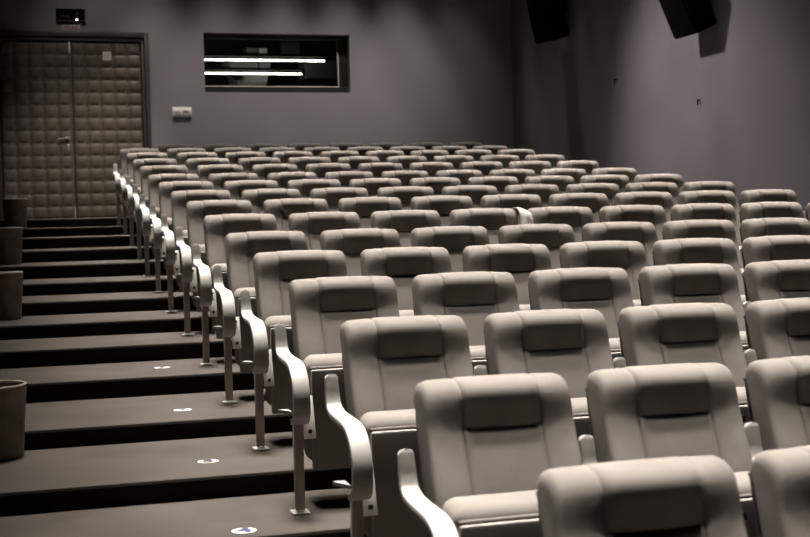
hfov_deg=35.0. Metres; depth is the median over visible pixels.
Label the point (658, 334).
seat
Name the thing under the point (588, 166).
seat
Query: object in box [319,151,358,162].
seat
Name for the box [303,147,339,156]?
seat
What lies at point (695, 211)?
seat
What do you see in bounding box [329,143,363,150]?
seat
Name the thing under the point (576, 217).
seat
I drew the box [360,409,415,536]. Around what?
seat cushion
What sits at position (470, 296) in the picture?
seat
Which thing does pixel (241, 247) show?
seat
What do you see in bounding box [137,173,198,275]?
seat
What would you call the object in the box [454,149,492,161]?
seat
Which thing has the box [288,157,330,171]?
seat
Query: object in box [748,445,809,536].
seat
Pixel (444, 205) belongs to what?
seat
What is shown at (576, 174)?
seat
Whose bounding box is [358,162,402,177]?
seat
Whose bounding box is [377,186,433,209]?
seat
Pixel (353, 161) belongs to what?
seat
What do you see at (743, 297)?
seat cushion
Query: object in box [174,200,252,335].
seat
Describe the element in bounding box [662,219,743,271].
seat
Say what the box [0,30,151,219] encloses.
trim
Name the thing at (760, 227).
seat
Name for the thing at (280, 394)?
seat cushion
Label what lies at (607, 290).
seat
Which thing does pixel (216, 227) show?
seat
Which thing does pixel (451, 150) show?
seat
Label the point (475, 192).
seat
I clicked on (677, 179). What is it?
seat
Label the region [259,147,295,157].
seat
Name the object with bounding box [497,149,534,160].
seat
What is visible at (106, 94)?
door
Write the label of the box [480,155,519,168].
seat
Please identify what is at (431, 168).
seat
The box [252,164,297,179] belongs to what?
seat
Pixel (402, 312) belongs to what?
seat cushion
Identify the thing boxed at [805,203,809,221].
seat
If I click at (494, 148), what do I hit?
seat
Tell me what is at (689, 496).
seat
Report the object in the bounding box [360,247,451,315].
seat
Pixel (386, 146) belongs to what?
seat
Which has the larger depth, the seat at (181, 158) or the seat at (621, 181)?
the seat at (181, 158)
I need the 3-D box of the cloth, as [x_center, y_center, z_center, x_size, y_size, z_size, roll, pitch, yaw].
[0.783,-0.295,8.480,0.098,0.218,0.183,-2,2,-16]
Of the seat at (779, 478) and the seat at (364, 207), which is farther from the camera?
the seat at (364, 207)
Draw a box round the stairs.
[0,217,366,536]
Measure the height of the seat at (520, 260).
0.894 m
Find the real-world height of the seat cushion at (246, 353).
0.427 m
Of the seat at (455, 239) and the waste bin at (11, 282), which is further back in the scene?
the waste bin at (11, 282)
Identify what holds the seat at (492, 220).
on the stairs
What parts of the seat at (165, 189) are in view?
armrest, leg, mounting plate, backrest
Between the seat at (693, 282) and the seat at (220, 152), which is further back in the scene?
the seat at (220, 152)
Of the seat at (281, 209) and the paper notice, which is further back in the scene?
the paper notice
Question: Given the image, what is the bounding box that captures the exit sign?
[61,24,79,30]
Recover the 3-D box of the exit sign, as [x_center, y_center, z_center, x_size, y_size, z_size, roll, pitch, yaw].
[-4.161,-2.997,16.005,0.224,0.078,0.012,-2,2,-16]
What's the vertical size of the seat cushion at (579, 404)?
0.427 m
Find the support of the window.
in the wall at (437, 71)
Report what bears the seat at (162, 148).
on the stairs
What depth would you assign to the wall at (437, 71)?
17.00 m
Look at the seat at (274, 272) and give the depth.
6.12 m
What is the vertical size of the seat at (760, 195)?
0.894 m
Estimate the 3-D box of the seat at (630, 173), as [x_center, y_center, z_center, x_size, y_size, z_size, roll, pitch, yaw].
[2.133,-0.545,12.530,0.624,0.894,0.577,-2,2,-16]
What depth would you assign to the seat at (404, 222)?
8.26 m
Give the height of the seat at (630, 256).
0.894 m
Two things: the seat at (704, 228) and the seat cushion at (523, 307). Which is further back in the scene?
the seat at (704, 228)
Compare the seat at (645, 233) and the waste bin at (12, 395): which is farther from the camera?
the seat at (645, 233)
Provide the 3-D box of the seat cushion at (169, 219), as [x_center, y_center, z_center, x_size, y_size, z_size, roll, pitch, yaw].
[-1.735,-0.202,10.430,0.444,0.427,0.159,-2,2,-16]
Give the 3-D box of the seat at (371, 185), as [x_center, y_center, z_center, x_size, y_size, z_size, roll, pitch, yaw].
[-0.233,-0.326,10.886,0.545,0.894,0.577,-2,2,-16]
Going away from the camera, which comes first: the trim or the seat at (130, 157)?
the seat at (130, 157)
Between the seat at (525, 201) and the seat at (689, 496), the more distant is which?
the seat at (525, 201)
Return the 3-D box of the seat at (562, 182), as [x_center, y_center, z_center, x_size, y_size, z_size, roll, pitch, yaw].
[1.323,-0.381,11.340,0.545,0.894,0.577,-2,2,-16]
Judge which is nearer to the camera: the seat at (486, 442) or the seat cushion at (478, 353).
the seat at (486, 442)
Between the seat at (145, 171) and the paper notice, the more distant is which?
the paper notice
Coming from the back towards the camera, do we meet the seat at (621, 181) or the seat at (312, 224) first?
the seat at (621, 181)
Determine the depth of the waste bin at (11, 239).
11.45 m
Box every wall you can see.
[0,0,513,206]
[511,0,809,210]
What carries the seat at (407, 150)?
on the stairs
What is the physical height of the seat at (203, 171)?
0.894 m
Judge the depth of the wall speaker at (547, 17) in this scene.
15.67 m
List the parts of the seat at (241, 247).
armrest, leg, foot plate, mounting plate, backrest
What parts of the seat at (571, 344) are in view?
armrest, backrest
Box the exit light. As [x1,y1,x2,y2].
[56,8,85,21]
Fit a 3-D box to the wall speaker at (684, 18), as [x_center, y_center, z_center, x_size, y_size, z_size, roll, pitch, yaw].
[2.734,-2.604,12.542,0.497,0.667,0.456,-2,2,-16]
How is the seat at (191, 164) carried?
on the stairs
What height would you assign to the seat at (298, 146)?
0.894 m
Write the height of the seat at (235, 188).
0.894 m
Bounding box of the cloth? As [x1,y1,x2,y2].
[514,207,532,223]
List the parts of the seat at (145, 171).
armrest, leg, backrest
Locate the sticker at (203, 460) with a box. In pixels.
[197,459,218,462]
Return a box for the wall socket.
[172,107,191,116]
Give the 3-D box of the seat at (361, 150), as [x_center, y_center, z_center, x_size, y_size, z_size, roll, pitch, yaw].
[-0.464,-1.033,15.465,0.545,0.894,0.577,-2,2,-16]
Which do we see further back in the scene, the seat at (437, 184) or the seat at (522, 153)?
the seat at (522, 153)
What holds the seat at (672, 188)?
on the stairs
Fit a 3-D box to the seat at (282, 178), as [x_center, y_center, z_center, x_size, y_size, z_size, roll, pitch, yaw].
[-1.014,-0.433,11.610,0.545,0.894,0.577,-2,2,-16]
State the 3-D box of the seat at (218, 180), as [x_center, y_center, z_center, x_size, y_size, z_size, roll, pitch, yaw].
[-1.533,-0.414,11.459,0.545,0.894,0.577,-2,2,-16]
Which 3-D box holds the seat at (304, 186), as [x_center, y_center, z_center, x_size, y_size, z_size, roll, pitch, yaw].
[-0.750,-0.307,10.734,0.545,0.894,0.577,-2,2,-16]
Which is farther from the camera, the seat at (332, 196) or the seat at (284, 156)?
the seat at (284, 156)
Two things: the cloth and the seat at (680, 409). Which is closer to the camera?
the seat at (680, 409)
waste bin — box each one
[0,227,22,264]
[0,271,22,320]
[0,380,26,460]
[2,198,27,228]
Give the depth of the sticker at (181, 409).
6.54 m
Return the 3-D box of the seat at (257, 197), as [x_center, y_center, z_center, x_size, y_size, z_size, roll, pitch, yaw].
[-1.010,-0.162,9.715,0.545,0.894,0.577,-2,2,-16]
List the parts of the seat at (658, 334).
armrest, backrest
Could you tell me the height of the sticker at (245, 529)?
0.003 m
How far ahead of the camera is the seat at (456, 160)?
14.05 m
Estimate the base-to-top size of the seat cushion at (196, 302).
0.427 m
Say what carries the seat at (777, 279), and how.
on the stairs
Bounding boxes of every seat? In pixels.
[111,148,158,225]
[117,152,167,234]
[123,158,176,246]
[130,165,187,259]
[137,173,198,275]
[147,181,213,292]
[159,144,194,152]
[159,190,230,312]
[167,148,205,158]
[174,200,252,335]
[176,152,217,165]
[186,158,229,173]
[192,213,276,365]
[197,164,243,180]
[202,144,238,151]
[208,173,258,189]
[213,147,251,157]
[213,231,307,403]
[224,180,277,199]
[225,151,265,164]
[237,157,280,172]
[240,250,346,450]
[241,189,300,213]
[245,143,280,151]
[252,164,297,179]
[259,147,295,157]
[263,198,328,230]
[267,172,316,188]
[273,151,312,163]
[274,276,399,514]
[287,143,322,150]
[287,179,340,197]
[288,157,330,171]
[288,212,359,249]
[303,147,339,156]
[306,163,350,178]
[310,187,367,211]
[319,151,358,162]
[320,228,400,275]
[324,315,473,536]
[325,171,373,186]
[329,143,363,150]
[337,156,379,170]
[338,197,401,227]
[347,146,382,155]
[349,178,401,196]
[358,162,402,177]
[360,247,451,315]
[365,150,404,162]
[370,142,403,149]
[370,210,440,246]
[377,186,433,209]
[381,170,428,185]
[386,156,427,169]
[389,146,425,155]
[397,373,582,536]
[409,142,443,149]
[409,162,453,176]
[409,177,460,195]
[410,150,448,161]
[410,195,472,225]
[411,226,489,271]
[412,271,519,374]
[431,146,466,154]
[433,155,473,169]
[435,170,482,184]
[442,185,497,207]
[449,142,481,149]
[449,208,518,243]
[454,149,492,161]
[460,161,502,176]
[462,243,551,310]
[468,176,518,194]
[472,145,507,154]
[474,309,613,444]
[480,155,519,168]
[480,194,541,223]
[489,169,535,184]
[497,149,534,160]
[498,224,574,269]
[504,184,559,206]
[508,161,551,175]
[525,154,564,168]
[525,175,574,193]
[527,206,593,241]
[527,267,633,359]
[535,455,747,536]
[541,168,586,183]
[548,193,608,222]
[556,160,598,174]
[559,241,646,306]
[565,183,619,205]
[578,363,757,536]
[580,175,629,192]
[581,221,657,265]
[592,168,636,182]
[599,205,666,240]
[613,303,749,424]
[614,192,673,221]
[625,182,678,204]
[634,174,683,193]
[638,263,747,350]
[652,238,745,302]
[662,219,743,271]
[670,203,741,248]
[677,190,740,228]
[682,181,739,210]
[739,189,805,218]
[739,202,803,231]
[739,217,809,260]
[741,235,809,274]
[742,259,809,310]
[743,297,809,365]
[743,355,809,459]
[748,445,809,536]
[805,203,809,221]
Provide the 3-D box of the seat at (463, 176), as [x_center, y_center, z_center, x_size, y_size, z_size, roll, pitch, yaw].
[0.538,-0.488,12.064,0.545,0.894,0.577,-2,2,-16]
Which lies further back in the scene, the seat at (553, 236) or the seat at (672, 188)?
the seat at (672, 188)
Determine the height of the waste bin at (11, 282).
0.332 m
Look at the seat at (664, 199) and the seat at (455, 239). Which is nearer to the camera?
the seat at (455, 239)
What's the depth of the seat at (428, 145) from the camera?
16.75 m
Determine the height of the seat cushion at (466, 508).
0.427 m
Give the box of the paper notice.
[102,52,110,59]
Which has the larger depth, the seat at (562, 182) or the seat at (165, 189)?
the seat at (562, 182)
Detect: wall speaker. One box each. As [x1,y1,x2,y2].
[526,0,568,43]
[659,0,716,38]
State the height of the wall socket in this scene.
0.115 m
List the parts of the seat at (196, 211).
armrest, leg, mounting plate, backrest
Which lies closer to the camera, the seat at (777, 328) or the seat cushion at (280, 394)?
the seat at (777, 328)
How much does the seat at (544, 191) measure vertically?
0.894 m
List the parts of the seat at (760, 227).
backrest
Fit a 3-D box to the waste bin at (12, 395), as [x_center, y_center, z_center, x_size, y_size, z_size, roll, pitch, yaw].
[-1.881,0.691,5.843,0.324,0.332,0.324,-2,2,-16]
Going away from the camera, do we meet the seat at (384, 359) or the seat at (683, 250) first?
the seat at (384, 359)
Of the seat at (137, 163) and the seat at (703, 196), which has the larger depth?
the seat at (137, 163)
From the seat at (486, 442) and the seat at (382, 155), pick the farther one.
the seat at (382, 155)
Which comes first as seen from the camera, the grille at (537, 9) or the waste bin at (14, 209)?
the waste bin at (14, 209)
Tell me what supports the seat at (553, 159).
on the stairs
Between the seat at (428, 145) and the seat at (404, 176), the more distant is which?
the seat at (428, 145)
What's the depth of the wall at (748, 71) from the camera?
13.33 m
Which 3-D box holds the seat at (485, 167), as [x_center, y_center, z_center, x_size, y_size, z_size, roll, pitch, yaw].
[0.811,-0.652,13.083,0.545,0.894,0.577,-2,2,-16]
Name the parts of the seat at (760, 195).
backrest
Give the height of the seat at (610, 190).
0.894 m
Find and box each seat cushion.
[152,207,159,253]
[163,218,171,268]
[175,230,187,285]
[192,244,204,305]
[210,263,226,332]
[233,287,255,365]
[264,315,291,405]
[303,353,341,459]
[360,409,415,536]
[399,310,413,315]
[442,490,538,534]
[469,345,485,360]
[519,304,530,310]
[571,397,587,416]
[609,338,620,349]
[633,299,640,306]
[734,471,751,498]
[736,386,746,404]
[739,331,747,344]
[741,295,745,302]
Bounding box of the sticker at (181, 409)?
[174,408,191,410]
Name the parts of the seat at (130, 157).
armrest, leg, backrest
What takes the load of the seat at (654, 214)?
on the stairs
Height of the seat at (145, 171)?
0.894 m
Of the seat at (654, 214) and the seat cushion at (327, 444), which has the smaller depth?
the seat cushion at (327, 444)
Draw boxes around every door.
[0,41,75,218]
[70,42,143,217]
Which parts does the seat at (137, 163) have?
armrest, leg, backrest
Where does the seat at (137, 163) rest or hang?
on the stairs
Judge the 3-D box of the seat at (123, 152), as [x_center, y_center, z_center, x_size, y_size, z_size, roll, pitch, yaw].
[-3.072,-0.940,14.702,0.588,0.894,0.577,-2,2,-17]
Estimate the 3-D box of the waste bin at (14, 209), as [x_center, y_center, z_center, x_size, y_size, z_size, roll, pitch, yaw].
[-4.337,-0.611,14.312,0.274,0.332,0.274,-2,2,-16]
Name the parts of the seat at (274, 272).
armrest, leg, foot plate, mounting plate, backrest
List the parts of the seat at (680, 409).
armrest, backrest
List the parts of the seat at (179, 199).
armrest, leg, mounting plate, backrest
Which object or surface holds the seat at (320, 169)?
on the stairs
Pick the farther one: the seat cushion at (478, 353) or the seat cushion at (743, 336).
the seat cushion at (743, 336)
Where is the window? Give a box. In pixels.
[203,34,348,92]
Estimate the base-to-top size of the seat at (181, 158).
0.894 m
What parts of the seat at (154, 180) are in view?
armrest, leg, mounting plate, backrest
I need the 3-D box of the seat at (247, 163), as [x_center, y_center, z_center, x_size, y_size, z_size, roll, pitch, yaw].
[-1.514,-0.716,13.333,0.545,0.894,0.577,-2,2,-16]
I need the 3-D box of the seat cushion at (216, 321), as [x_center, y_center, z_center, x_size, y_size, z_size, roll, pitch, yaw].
[-0.957,0.178,7.846,0.444,0.427,0.159,-2,2,-17]
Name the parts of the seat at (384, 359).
armrest, leg, mounting plate, backrest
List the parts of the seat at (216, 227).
armrest, leg, mounting plate, backrest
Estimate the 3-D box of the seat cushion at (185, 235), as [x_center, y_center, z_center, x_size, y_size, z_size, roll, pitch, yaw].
[-1.476,-0.076,9.562,0.444,0.427,0.159,-2,2,-16]
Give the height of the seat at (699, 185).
0.894 m
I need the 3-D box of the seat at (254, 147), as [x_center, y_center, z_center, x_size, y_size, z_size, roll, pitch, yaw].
[-1.766,-1.125,16.038,0.545,0.894,0.577,-2,2,-16]
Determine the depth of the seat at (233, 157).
14.28 m
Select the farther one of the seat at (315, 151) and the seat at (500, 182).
the seat at (315, 151)
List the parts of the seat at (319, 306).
armrest, leg, foot plate, mounting plate, backrest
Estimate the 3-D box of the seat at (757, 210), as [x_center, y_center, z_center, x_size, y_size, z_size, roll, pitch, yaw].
[2.616,-0.019,8.907,0.545,0.894,0.577,-2,2,-16]
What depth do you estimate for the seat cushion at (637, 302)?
6.52 m
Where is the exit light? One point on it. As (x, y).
(75, 15)
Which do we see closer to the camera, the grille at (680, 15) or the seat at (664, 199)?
the seat at (664, 199)
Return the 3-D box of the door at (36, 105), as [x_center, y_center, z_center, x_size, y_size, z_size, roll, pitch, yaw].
[-4.541,-1.705,15.879,0.852,2.200,0.113,-2,2,-16]
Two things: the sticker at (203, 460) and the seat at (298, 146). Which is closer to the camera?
the sticker at (203, 460)
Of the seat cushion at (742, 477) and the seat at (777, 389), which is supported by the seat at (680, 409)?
the seat cushion at (742, 477)
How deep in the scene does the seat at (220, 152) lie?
15.11 m
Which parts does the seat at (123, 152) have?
armrest, leg, backrest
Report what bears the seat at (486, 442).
on the stairs
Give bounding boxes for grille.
[526,0,546,42]
[659,0,695,37]
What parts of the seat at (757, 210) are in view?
backrest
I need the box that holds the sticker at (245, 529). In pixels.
[232,527,256,533]
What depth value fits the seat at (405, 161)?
13.89 m
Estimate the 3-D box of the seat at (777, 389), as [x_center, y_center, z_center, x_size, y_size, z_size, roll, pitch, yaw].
[1.310,0.725,3.823,0.545,0.894,0.577,-2,2,-16]
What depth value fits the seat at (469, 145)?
16.91 m
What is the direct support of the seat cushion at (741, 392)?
on the seat at (658, 334)
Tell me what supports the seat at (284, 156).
on the stairs
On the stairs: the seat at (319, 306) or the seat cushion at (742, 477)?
the seat at (319, 306)
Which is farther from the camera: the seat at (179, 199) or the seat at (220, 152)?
the seat at (220, 152)
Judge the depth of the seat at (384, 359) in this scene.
4.39 m
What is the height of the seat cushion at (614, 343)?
0.427 m
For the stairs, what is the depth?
6.31 m
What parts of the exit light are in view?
edge trim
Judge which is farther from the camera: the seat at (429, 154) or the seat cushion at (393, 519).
the seat at (429, 154)
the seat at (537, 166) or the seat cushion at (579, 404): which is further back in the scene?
the seat at (537, 166)
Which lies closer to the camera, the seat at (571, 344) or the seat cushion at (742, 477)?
the seat cushion at (742, 477)
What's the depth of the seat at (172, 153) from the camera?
14.96 m
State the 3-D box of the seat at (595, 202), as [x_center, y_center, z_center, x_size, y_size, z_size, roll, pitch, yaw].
[1.326,-0.114,9.461,0.545,0.894,0.577,-2,2,-16]
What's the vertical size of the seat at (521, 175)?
0.894 m
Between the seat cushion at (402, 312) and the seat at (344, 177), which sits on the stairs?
the seat at (344, 177)
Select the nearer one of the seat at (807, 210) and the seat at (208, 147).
the seat at (807, 210)
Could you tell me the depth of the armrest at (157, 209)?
11.17 m
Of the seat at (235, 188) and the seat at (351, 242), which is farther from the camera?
the seat at (235, 188)
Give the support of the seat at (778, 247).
on the stairs

